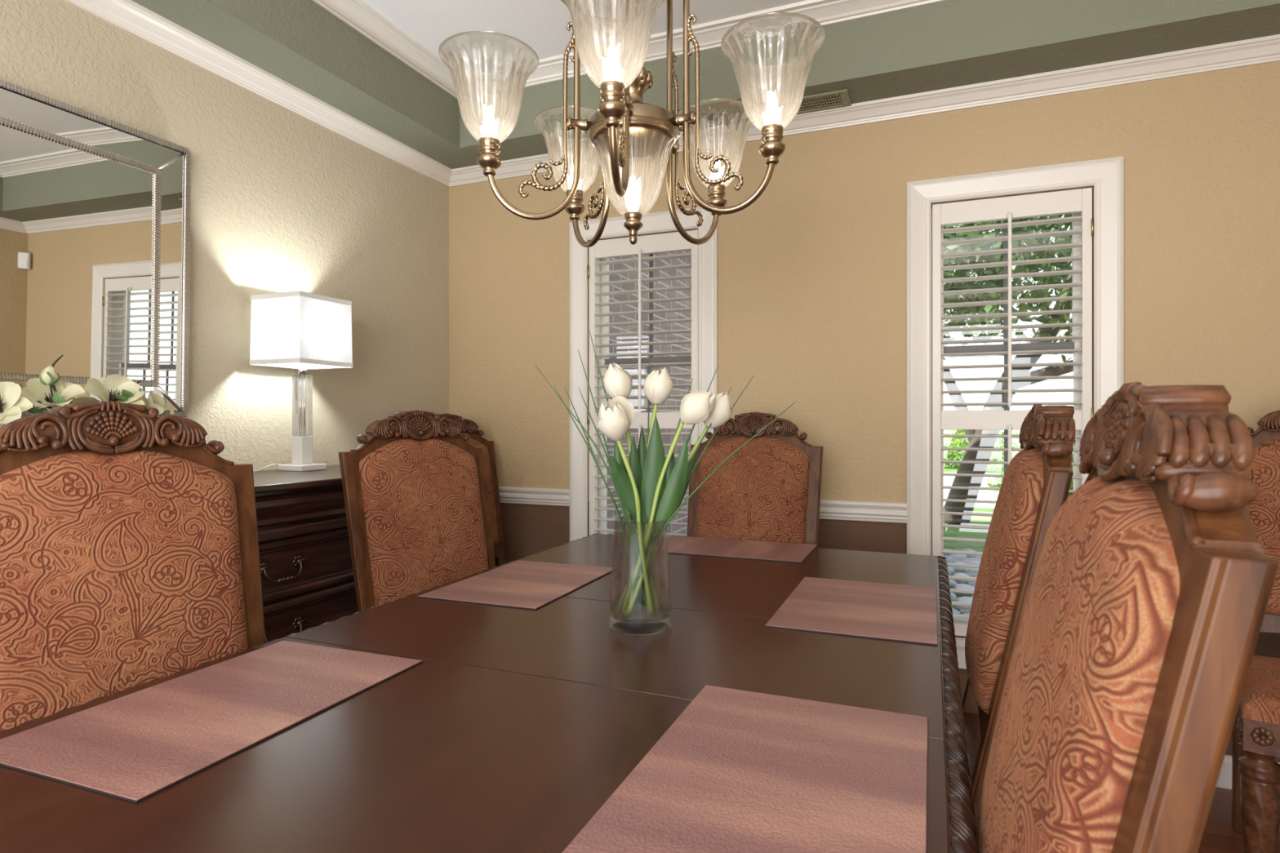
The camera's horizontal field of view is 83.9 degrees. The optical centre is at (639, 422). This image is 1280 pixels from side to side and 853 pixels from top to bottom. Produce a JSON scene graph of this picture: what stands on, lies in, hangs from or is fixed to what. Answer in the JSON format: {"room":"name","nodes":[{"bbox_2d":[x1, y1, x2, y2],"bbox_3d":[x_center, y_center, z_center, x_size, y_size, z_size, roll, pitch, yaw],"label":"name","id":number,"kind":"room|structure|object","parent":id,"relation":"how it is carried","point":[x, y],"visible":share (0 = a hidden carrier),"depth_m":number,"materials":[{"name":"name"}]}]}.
{"room":"dining room","nodes":[
{"label":"dining room","id":0,"kind":"room"},
{"bbox_2d":[0,0,448,470],"bbox_3d":[-1.790,-0.010,1.624,0.130,2.420,4.410,0,0,22],"label":"wall","id":1,"kind":"structure","parent":0,"point":[282,201],"depth_m":2.55,"materials":[{"name":"paint"}]},
{"bbox_2d":[0,79,191,417],"bbox_3d":[-1.644,-0.439,1.746,0.041,0.846,1.105,0,0,22],"label":"wall mirror","id":2,"kind":"object","parent":1,"relation":"attached to","point":[95,255],"visible":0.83,"depth_m":1.99,"materials":[{"name":"clear glass"}]},
{"bbox_2d":[0,124,154,380],"bbox_3d":[-1.643,-0.439,1.745,0.004,0.626,0.885,1,0,22],"label":"mirror glass","id":3,"kind":"object","parent":2,"relation":"attached to","point":[77,220],"depth_m":1.95,"materials":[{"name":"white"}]},
{"bbox_2d":[361,0,805,59],"bbox_3d":[-0.090,-1.510,0.924,3.057,0.060,3.651,0,0,22],"label":"ceiling","id":4,"kind":"structure","parent":0,"point":[541,24],"depth_m":2.60,"materials":[{"name":"paint"}]},
{"bbox_2d":[311,0,946,98],"bbox_3d":[-0.090,-1.454,0.924,3.017,0.052,3.611,0,0,22],"label":"trim","id":5,"kind":"structure","parent":4,"relation":"attached to","point":[357,14],"depth_m":2.66,"materials":[{"name":"white wood"}]},
{"bbox_2d":[438,0,825,247],"bbox_3d":[0.008,-0.927,1.476,0.734,1.106,0.756,0,0,22],"label":"chandelier","id":6,"kind":"object","parent":4,"relation":"hanging from","point":[634,141],"visible":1,"depth_m":1.40,"materials":[{"name":"white glass"}]},
{"bbox_2d":[606,249,691,537],"bbox_3d":[0.325,-0.125,6.097,0.780,2.850,5.469,0,0,22],"label":"brick wall","id":7,"kind":"structure","parent":0,"point":[683,390],"depth_m":4.52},
{"bbox_2d":[132,0,1279,168],"bbox_3d":[-0.088,-1.380,0.928,3.807,0.320,4.410,0,0,22],"label":"ceiling","id":8,"kind":"structure","parent":0,"point":[948,43],"depth_m":2.44,"materials":[{"name":"green paint"}]},
{"bbox_2d":[796,88,851,114],"bbox_3d":[0.641,-1.214,2.725,0.310,0.012,0.136,0,0,22],"label":"ceiling vent","id":9,"kind":"object","parent":8,"relation":"in","point":[841,98],"visible":0.67,"depth_m":2.70,"materials":[{"name":"metal"}]},
{"bbox_2d":[798,93,842,111],"bbox_3d":[0.637,-1.216,2.727,0.258,0.005,0.100,0,0,22],"label":"grille","id":10,"kind":"object","parent":9,"relation":"attached to","point":[816,102],"depth_m":2.71,"materials":[{"name":"metal"}]},
{"bbox_2d":[448,61,1279,762],"bbox_3d":[0.722,-0.010,2.908,3.547,2.420,0.130,0,0,22],"label":"wall","id":11,"kind":"structure","parent":0,"point":[812,273],"depth_m":2.77,"materials":[{"name":"paint"}]},
{"bbox_2d":[568,206,717,542],"bbox_3d":[0.026,0.000,3.178,0.715,1.820,0.171,0,0,22],"label":"window","id":12,"kind":"structure","parent":11,"relation":"in","point":[660,221],"depth_m":3.22,"materials":[{"name":"white wood"}]},
{"bbox_2d":[587,229,697,536],"bbox_3d":[0.008,-0.013,3.140,0.521,1.617,0.069,0,0,22],"label":"plantation shutter","id":13,"kind":"object","parent":12,"relation":"attached to","point":[668,242],"visible":0.55,"depth_m":3.13,"materials":[{"name":"paint"}]},
{"bbox_2d":[65,0,1279,186],"bbox_3d":[-0.088,-1.190,0.928,3.547,0.059,4.150,0,0,22],"label":"trim","id":14,"kind":"structure","parent":11,"relation":"attached to","point":[130,15],"depth_m":2.52,"materials":[{"name":"white wood"}]},
{"bbox_2d":[498,486,906,523],"bbox_3d":[0.693,0.346,2.836,3.547,0.076,0.026,0,0,22],"label":"trim","id":15,"kind":"structure","parent":11,"relation":"attached to","point":[870,511],"depth_m":2.80,"materials":[{"name":"white wood"}]},
{"bbox_2d":[906,155,1124,669],"bbox_3d":[1.359,0.000,2.632,0.715,1.820,0.171,0,0,22],"label":"window","id":16,"kind":"structure","parent":11,"relation":"in","point":[1106,175],"depth_m":2.63,"materials":[{"name":"white wood"}]},
{"bbox_2d":[932,187,1093,636],"bbox_3d":[1.345,-0.013,2.592,0.521,1.617,0.069,0,0,22],"label":"plantation shutter","id":17,"kind":"object","parent":16,"relation":"attached to","point":[1079,200],"visible":0.72,"depth_m":2.60,"materials":[{"name":"paint"}]},
{"bbox_2d":[1216,755,1279,789],"bbox_3d":[0.695,1.147,2.841,3.547,0.105,0.014,0,0,22],"label":"baseboard","id":18,"kind":"structure","parent":11,"relation":"attached to","point":[1224,780],"depth_m":2.33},
{"bbox_2d":[1197,786,1279,852],"bbox_3d":[-0.632,1.250,-0.400,3.807,0.100,7.280,0,0,22],"label":"floor","id":19,"kind":"structure","parent":0,"point":[1219,836],"depth_m":2.09,"materials":[{"name":"brown wood"}]},
{"bbox_2d":[0,400,265,730],"bbox_3d":[-0.747,0.581,1.133,0.667,1.238,0.544,0,0,37],"label":"dining chair","id":20,"kind":"object","parent":19,"relation":"on","point":[130,555],"visible":0.65,"depth_m":1.24,"materials":[{"name":"orange fabric"}]},
{"bbox_2d":[253,465,358,643],"bbox_3d":[-1.324,0.685,1.839,0.529,1.030,2.000,0,0,22],"label":"sideboard","id":21,"kind":"object","parent":19,"relation":"on","point":[307,573],"visible":0.12,"depth_m":2.07,"materials":[{"name":"brown wood"}]},
{"bbox_2d":[0,355,173,425],"bbox_3d":[-1.392,0.005,1.752,0.217,0.330,0.444,0,0,22],"label":"arrangement","id":22,"kind":"object","parent":21,"relation":"on","point":[47,391],"visible":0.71,"depth_m":1.69,"materials":[{"name":"white plant"}]},
{"bbox_2d":[253,465,342,493],"bbox_3d":[-1.324,0.180,1.839,0.529,0.020,2.000,0,0,22],"label":"countertop","id":23,"kind":"structure","parent":21,"relation":"on","point":[273,480],"depth_m":2.14,"materials":[{"name":"beige stone"}]},
{"bbox_2d":[248,290,352,471],"bbox_3d":[-1.199,-0.134,2.507,0.237,0.608,0.259,0,0,22],"label":"table lamp","id":24,"kind":"object","parent":21,"relation":"on","point":[301,331],"visible":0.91,"depth_m":2.45,"materials":[{"name":"white fabric"}]},
{"bbox_2d":[297,362,306,374],"bbox_3d":[-1.193,-0.221,2.518,0.028,0.108,0.028,0,0,22],"label":"socket","id":25,"kind":"object","parent":24,"relation":"attached to","point":[302,370],"depth_m":2.51,"materials":[{"name":"silver metal"}]},
{"bbox_2d":[338,409,495,611],"bbox_3d":[-0.501,0.581,2.089,0.667,1.238,0.544,0,0,41],"label":"dining chair","id":26,"kind":"object","parent":19,"relation":"on","point":[415,493],"visible":0.56,"depth_m":2.17,"materials":[{"name":"orange fabric"}]},
{"bbox_2d":[439,413,506,566],"bbox_3d":[-0.654,0.581,2.979,0.667,1.238,0.544,0,0,42],"label":"dining chair","id":27,"kind":"object","parent":19,"relation":"on","point":[469,427],"visible":0.15,"depth_m":3.25,"materials":[{"name":"brown wood"}]},
{"bbox_2d":[0,533,978,852],"bbox_3d":[-0.054,0.810,1.392,1.245,0.780,2.375,0,0,22],"label":"dining table","id":28,"kind":"object","parent":19,"relation":"on","point":[513,728],"visible":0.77,"depth_m":1.02,"materials":[{"name":"brown wood"}]},
{"bbox_2d":[0,640,422,803],"bbox_3d":[-0.617,0.418,1.072,0.321,0.003,0.493,0,0,21],"label":"placemat","id":29,"kind":"object","parent":28,"relation":"on","point":[134,747],"visible":1,"depth_m":1.00,"materials":[{"name":"fabric"}]},
{"bbox_2d":[417,560,617,609],"bbox_3d":[-0.299,0.418,1.870,0.321,0.003,0.471,0,0,21],"label":"placemat","id":30,"kind":"object","parent":28,"relation":"on","point":[526,584],"visible":1,"depth_m":1.81,"materials":[{"name":"fabric"}]},
{"bbox_2d":[647,535,817,563],"bbox_3d":[0.303,0.418,2.370,0.517,0.003,0.321,0,0,22],"label":"placemat","id":31,"kind":"object","parent":28,"relation":"on","point":[703,546],"visible":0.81,"depth_m":2.34,"materials":[{"name":"fabric"}]},
{"bbox_2d":[562,684,928,852],"bbox_3d":[0.164,0.418,0.843,0.327,0.003,0.485,0,0,22],"label":"placemat","id":32,"kind":"object","parent":28,"relation":"on","point":[738,771],"visible":1,"depth_m":0.81,"materials":[{"name":"fabric"}]},
{"bbox_2d":[764,577,937,645],"bbox_3d":[0.501,0.418,1.628,0.327,0.003,0.493,0,0,22],"label":"placemat","id":33,"kind":"object","parent":28,"relation":"on","point":[870,610],"visible":1,"depth_m":1.58,"materials":[{"name":"fabric"}]},
{"bbox_3d":[0.001,0.309,1.461,0.130,0.221,0.130,0,0,22],"label":"glass vase","id":34,"kind":"object","parent":28,"relation":"on","visible":0},
{"bbox_2d":[534,364,641,604],"bbox_3d":[-0.104,0.129,1.448,0.218,0.492,0.022,0,0,-9],"label":"grass blade","id":35,"kind":"object","parent":34,"relation":"in","point":[575,417],"visible":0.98,"depth_m":1.45,"materials":[{"name":"green plant"}]},
{"bbox_2d":[564,386,634,606],"bbox_3d":[-0.083,0.152,1.461,0.144,0.447,0.015,0,0,6],"label":"grass blade","id":36,"kind":"object","parent":34,"relation":"in","point":[591,449],"visible":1,"depth_m":1.46,"materials":[{"name":"green plant"}]},
{"bbox_2d":[553,385,645,605],"bbox_3d":[-0.083,0.149,1.472,0.195,0.452,0.008,0,0,7],"label":"grass blade","id":37,"kind":"object","parent":34,"relation":"in","point":[625,531],"visible":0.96,"depth_m":1.47,"materials":[{"name":"green plant"}]},
{"bbox_2d":[577,349,643,604],"bbox_3d":[-0.062,0.111,1.480,0.138,0.528,0.011,0,0,10],"label":"grass blade","id":38,"kind":"object","parent":34,"relation":"in","point":[606,445],"visible":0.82,"depth_m":1.48,"materials":[{"name":"green plant"}]},
{"bbox_2d":[578,388,644,604],"bbox_3d":[-0.058,0.152,1.480,0.143,0.448,0.008,0,0,12],"label":"grass blade","id":39,"kind":"object","parent":34,"relation":"in","point":[606,456],"visible":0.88,"depth_m":1.48,"materials":[{"name":"green plant"}]},
{"bbox_2d":[589,330,635,606],"bbox_3d":[-0.056,0.093,1.461,0.097,0.564,0.012,0,0,6],"label":"grass blade","id":40,"kind":"object","parent":34,"relation":"in","point":[618,451],"visible":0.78,"depth_m":1.46,"materials":[{"name":"green plant"}]},
{"bbox_2d":[598,395,653,616],"bbox_3d":[-0.043,0.169,1.432,0.111,0.443,0.092,0,0,-40],"label":"tulip","id":41,"kind":"object","parent":34,"relation":"in","point":[616,417],"visible":0.99,"depth_m":1.42,"materials":[{"name":"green plant"}]},
{"bbox_2d":[603,362,659,611],"bbox_3d":[-0.019,0.134,1.456,0.113,0.514,0.060,0,0,8],"label":"tulip","id":42,"kind":"object","parent":34,"relation":"in","point":[617,381],"visible":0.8,"depth_m":1.46,"materials":[{"name":"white plant"}]},
{"bbox_2d":[644,356,649,606],"bbox_3d":[0.012,0.120,1.466,0.012,0.511,0.033,0,0,6],"label":"grass blade","id":43,"kind":"object","parent":34,"relation":"in","point":[649,357],"visible":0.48,"depth_m":1.48,"materials":[{"name":"green plant"}]},
{"bbox_2d":[632,366,673,609],"bbox_3d":[0.027,0.138,1.473,0.070,0.506,0.082,0,0,-35],"label":"tulip","id":44,"kind":"object","parent":34,"relation":"in","point":[658,386],"visible":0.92,"depth_m":1.44,"materials":[{"name":"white plant"}]},
{"bbox_2d":[638,378,693,603],"bbox_3d":[0.051,0.142,1.473,0.118,0.467,0.011,0,0,-6],"label":"grass blade","id":45,"kind":"object","parent":34,"relation":"in","point":[647,545],"visible":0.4,"depth_m":1.48,"materials":[{"name":"green plant"}]},
{"bbox_2d":[620,390,715,613],"bbox_3d":[0.059,0.163,1.452,0.195,0.456,0.063,0,0,15],"label":"tulip","id":46,"kind":"object","parent":34,"relation":"in","point":[695,406],"visible":1,"depth_m":1.44,"materials":[{"name":"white plant"}]},
{"bbox_2d":[635,365,718,604],"bbox_3d":[0.079,0.127,1.485,0.178,0.497,0.009,0,0,-12],"label":"grass blade","id":47,"kind":"object","parent":34,"relation":"in","point":[688,439],"visible":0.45,"depth_m":1.49,"materials":[{"name":"green plant"}]},
{"bbox_2d":[625,391,733,616],"bbox_3d":[0.080,0.164,1.470,0.226,0.455,0.059,0,0,-5],"label":"tulip","id":48,"kind":"object","parent":34,"relation":"in","point":[722,412],"visible":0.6,"depth_m":1.46,"materials":[{"name":"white plant"}]},
{"bbox_2d":[646,386,732,606],"bbox_3d":[0.100,0.152,1.461,0.176,0.448,0.015,0,0,-4],"label":"grass blade","id":49,"kind":"object","parent":34,"relation":"in","point":[704,434],"visible":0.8,"depth_m":1.46,"materials":[{"name":"green plant"}]},
{"bbox_2d":[635,375,754,604],"bbox_3d":[0.111,0.139,1.472,0.252,0.473,0.009,0,0,-6],"label":"grass blade","id":50,"kind":"object","parent":34,"relation":"in","point":[713,436],"visible":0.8,"depth_m":1.47,"materials":[{"name":"green plant"}]},
{"bbox_2d":[641,401,795,602],"bbox_3d":[0.155,0.167,1.443,0.314,0.416,0.021,0,0,8],"label":"grass blade","id":51,"kind":"object","parent":34,"relation":"in","point":[755,435],"visible":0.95,"depth_m":1.44,"materials":[{"name":"green plant"}]},
{"bbox_2d":[687,412,822,547],"bbox_3d":[0.325,0.581,2.416,0.544,1.238,0.667,0,0,22],"label":"dining chair","id":52,"kind":"object","parent":19,"relation":"on","point":[769,490],"visible":0.48,"depth_m":2.59,"materials":[{"name":"brown wood"}]},
{"bbox_2d":[962,404,1075,822],"bbox_3d":[0.580,0.581,1.600,0.667,1.238,0.544,0,0,22],"label":"dining chair","id":53,"kind":"object","parent":19,"relation":"on","point":[1036,483],"visible":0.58,"depth_m":1.35,"materials":[{"name":"brown wood"}]},
{"bbox_2d":[975,382,1279,852],"bbox_3d":[0.222,0.581,0.795,0.667,1.238,0.544,0,0,22],"label":"dining chair","id":54,"kind":"object","parent":19,"relation":"on","point":[1152,584],"visible":0.98,"depth_m":0.54,"materials":[{"name":"orange fabric"}]},
{"bbox_2d":[1231,409,1279,852],"bbox_3d":[1.814,0.569,1.789,0.555,1.263,0.681,0,0,34],"label":"dining chair","id":55,"kind":"object","parent":19,"relation":"on","point":[1255,731],"visible":0.73,"depth_m":1.73,"materials":[{"name":"brown wood"}]},
{"bbox_2d":[1240,655,1279,724],"bbox_3d":[1.760,0.662,1.708,0.541,0.060,0.468,0,0,34],"label":"seat cushion","id":56,"kind":"object","parent":55,"relation":"on","point":[1260,702],"depth_m":1.70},
{"label":"outside","id":57,"kind":"structure","parent":0,"visible":0},
{"bbox_2d":[943,444,1073,608],"bbox_3d":[9.100,1.285,22.224,60.000,0.070,41.970,0,0,22],"label":"lawn","id":58,"kind":"structure","parent":57,"point":[984,521],"depth_m":8.30,"materials":[{"name":"green plant"}]},
{"bbox_2d":[943,548,952,555],"bbox_3d":[2.794,1.209,6.555,0.214,0.091,0.145,0,0,1],"label":"rock","id":59,"kind":"object","parent":58,"relation":"on","point":[944,554],"visible":0.18,"depth_m":6.49,"materials":[{"name":"grey stone"}]},
{"bbox_2d":[943,555,955,563],"bbox_3d":[2.624,1.209,6.143,0.161,0.116,0.163,0,0,-4],"label":"rock","id":60,"kind":"object","parent":58,"relation":"on","point":[948,559],"visible":0.25,"depth_m":6.08,"materials":[{"name":"grey stone"}]},
{"bbox_2d":[947,566,955,575],"bbox_3d":[2.453,1.198,5.730,0.158,0.106,0.197,0,0,7],"label":"rock","id":61,"kind":"object","parent":58,"relation":"on","point":[951,570],"visible":0.17,"depth_m":5.67,"materials":[{"name":"grey stone"}]},
{"bbox_2d":[949,579,957,588],"bbox_3d":[2.285,1.201,5.332,0.158,0.108,0.154,0,0,-33],"label":"rock","id":62,"kind":"object","parent":58,"relation":"on","point":[953,583],"visible":0.12,"depth_m":5.27,"materials":[{"name":"grey stone"}]},
{"bbox_2d":[950,592,957,601],"bbox_3d":[2.108,1.209,4.912,0.130,0.096,0.152,0,0,-5],"label":"rock","id":63,"kind":"object","parent":58,"relation":"on","point":[953,597],"visible":0.09,"depth_m":4.85,"materials":[{"name":"grey stone"}]},
{"bbox_2d":[951,608,960,614],"bbox_3d":[1.944,1.212,4.505,0.144,0.092,0.213,0,0,-7],"label":"rock","id":64,"kind":"object","parent":58,"relation":"on","point":[955,611],"visible":0.12,"depth_m":4.43,"materials":[{"name":"grey stone"}]},
{"bbox_2d":[949,553,967,562],"bbox_3d":[2.813,1.207,6.317,0.189,0.104,0.152,0,0,-26],"label":"rock","id":65,"kind":"object","parent":58,"relation":"on","point":[957,557],"visible":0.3,"depth_m":6.27,"materials":[{"name":"grey stone"}]},
{"bbox_2d":[952,561,967,573],"bbox_3d":[2.645,1.206,5.889,0.153,0.097,0.159,0,0,3],"label":"rock","id":66,"kind":"object","parent":58,"relation":"on","point":[957,570],"visible":0.42,"depth_m":5.82,"materials":[{"name":"grey stone"}]},
{"bbox_2d":[952,573,969,584],"bbox_3d":[2.472,1.209,5.479,0.140,0.100,0.162,0,0,16],"label":"rock","id":67,"kind":"object","parent":58,"relation":"on","point":[966,582],"visible":0.44,"depth_m":5.43,"materials":[{"name":"grey stone"}]},
{"bbox_2d":[953,595,973,613],"bbox_3d":[2.140,1.203,4.674,0.161,0.113,0.164,0,0,7],"label":"rock","id":68,"kind":"object","parent":58,"relation":"on","point":[962,610],"visible":0.43,"depth_m":4.63,"materials":[{"name":"grey stone"}]},
{"bbox_2d":[953,583,974,596],"bbox_3d":[2.313,1.202,5.080,0.138,0.087,0.204,0,0,-3],"label":"rock","id":69,"kind":"object","parent":58,"relation":"on","point":[959,586],"visible":0.62,"depth_m":5.03,"materials":[{"name":"grey stone"}]},
{"bbox_2d":[962,548,977,557],"bbox_3d":[2.998,1.201,6.466,0.152,0.098,0.129,0,0,32],"label":"rock","id":70,"kind":"object","parent":58,"relation":"on","point":[966,549],"visible":0.37,"depth_m":6.43,"materials":[{"name":"grey stone"}]},
{"bbox_2d":[960,557,981,564],"bbox_3d":[2.829,1.197,6.055,0.204,0.088,0.138,0,0,0],"label":"rock","id":71,"kind":"object","parent":58,"relation":"on","point":[974,561],"visible":0.48,"depth_m":6.02,"materials":[{"name":"grey stone"}]},
{"bbox_2d":[964,567,978,577],"bbox_3d":[2.672,1.191,5.649,0.174,0.112,0.170,0,0,27],"label":"rock","id":72,"kind":"object","parent":58,"relation":"on","point":[971,572],"visible":0.24,"depth_m":5.59,"materials":[{"name":"grey stone"}]},
{"bbox_2d":[968,581,976,587],"bbox_3d":[2.504,1.201,5.235,0.201,0.098,0.160,0,0,-26],"label":"rock","id":73,"kind":"object","parent":58,"relation":"on","point":[972,584],"visible":0.07,"depth_m":5.21,"materials":[{"name":"grey stone"}]},
{"bbox_2d":[943,429,1019,471],"bbox_3d":[8.690,0.662,19.157,2.976,2.017,2.440,0,0,22],"label":"shrub","id":74,"kind":"object","parent":58,"relation":"on","point":[957,441],"visible":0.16,"depth_m":18.72,"materials":[{"name":"green plant"}]},
{"bbox_2d":[943,216,1071,345],"bbox_3d":[5.056,-2.060,13.064,6.853,6.639,3.342,0,0,22],"label":"tree","id":75,"kind":"object","parent":58,"relation":"on","point":[1018,281],"visible":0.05,"depth_m":12.24,"materials":[{"name":"green plant"}]},
{"bbox_2d":[943,213,1073,524],"bbox_3d":[4.755,-1.414,8.450,6.231,5.427,3.564,0,0,18],"label":"tree","id":76,"kind":"object","parent":58,"relation":"on","point":[974,442],"visible":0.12,"depth_m":8.43,"materials":[{"name":"green plant"}]},
{"bbox_2d":[986,452,1073,498],"bbox_3d":[5.464,0.737,9.306,1.427,1.276,1.366,0,0,-26],"label":"shrub","id":77,"kind":"object","parent":58,"relation":"on","point":[998,481],"visible":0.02,"depth_m":9.50,"materials":[{"name":"green plant"}]},
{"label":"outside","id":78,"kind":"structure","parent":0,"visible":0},
{"bbox_2d":[943,472,1000,508],"bbox_3d":[9.778,1.240,8.045,36.000,0.020,15.700,0,0,22],"label":"path","id":79,"kind":"structure","parent":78,"point":[984,495],"depth_m":12.29,"materials":[{"name":"concrete"}]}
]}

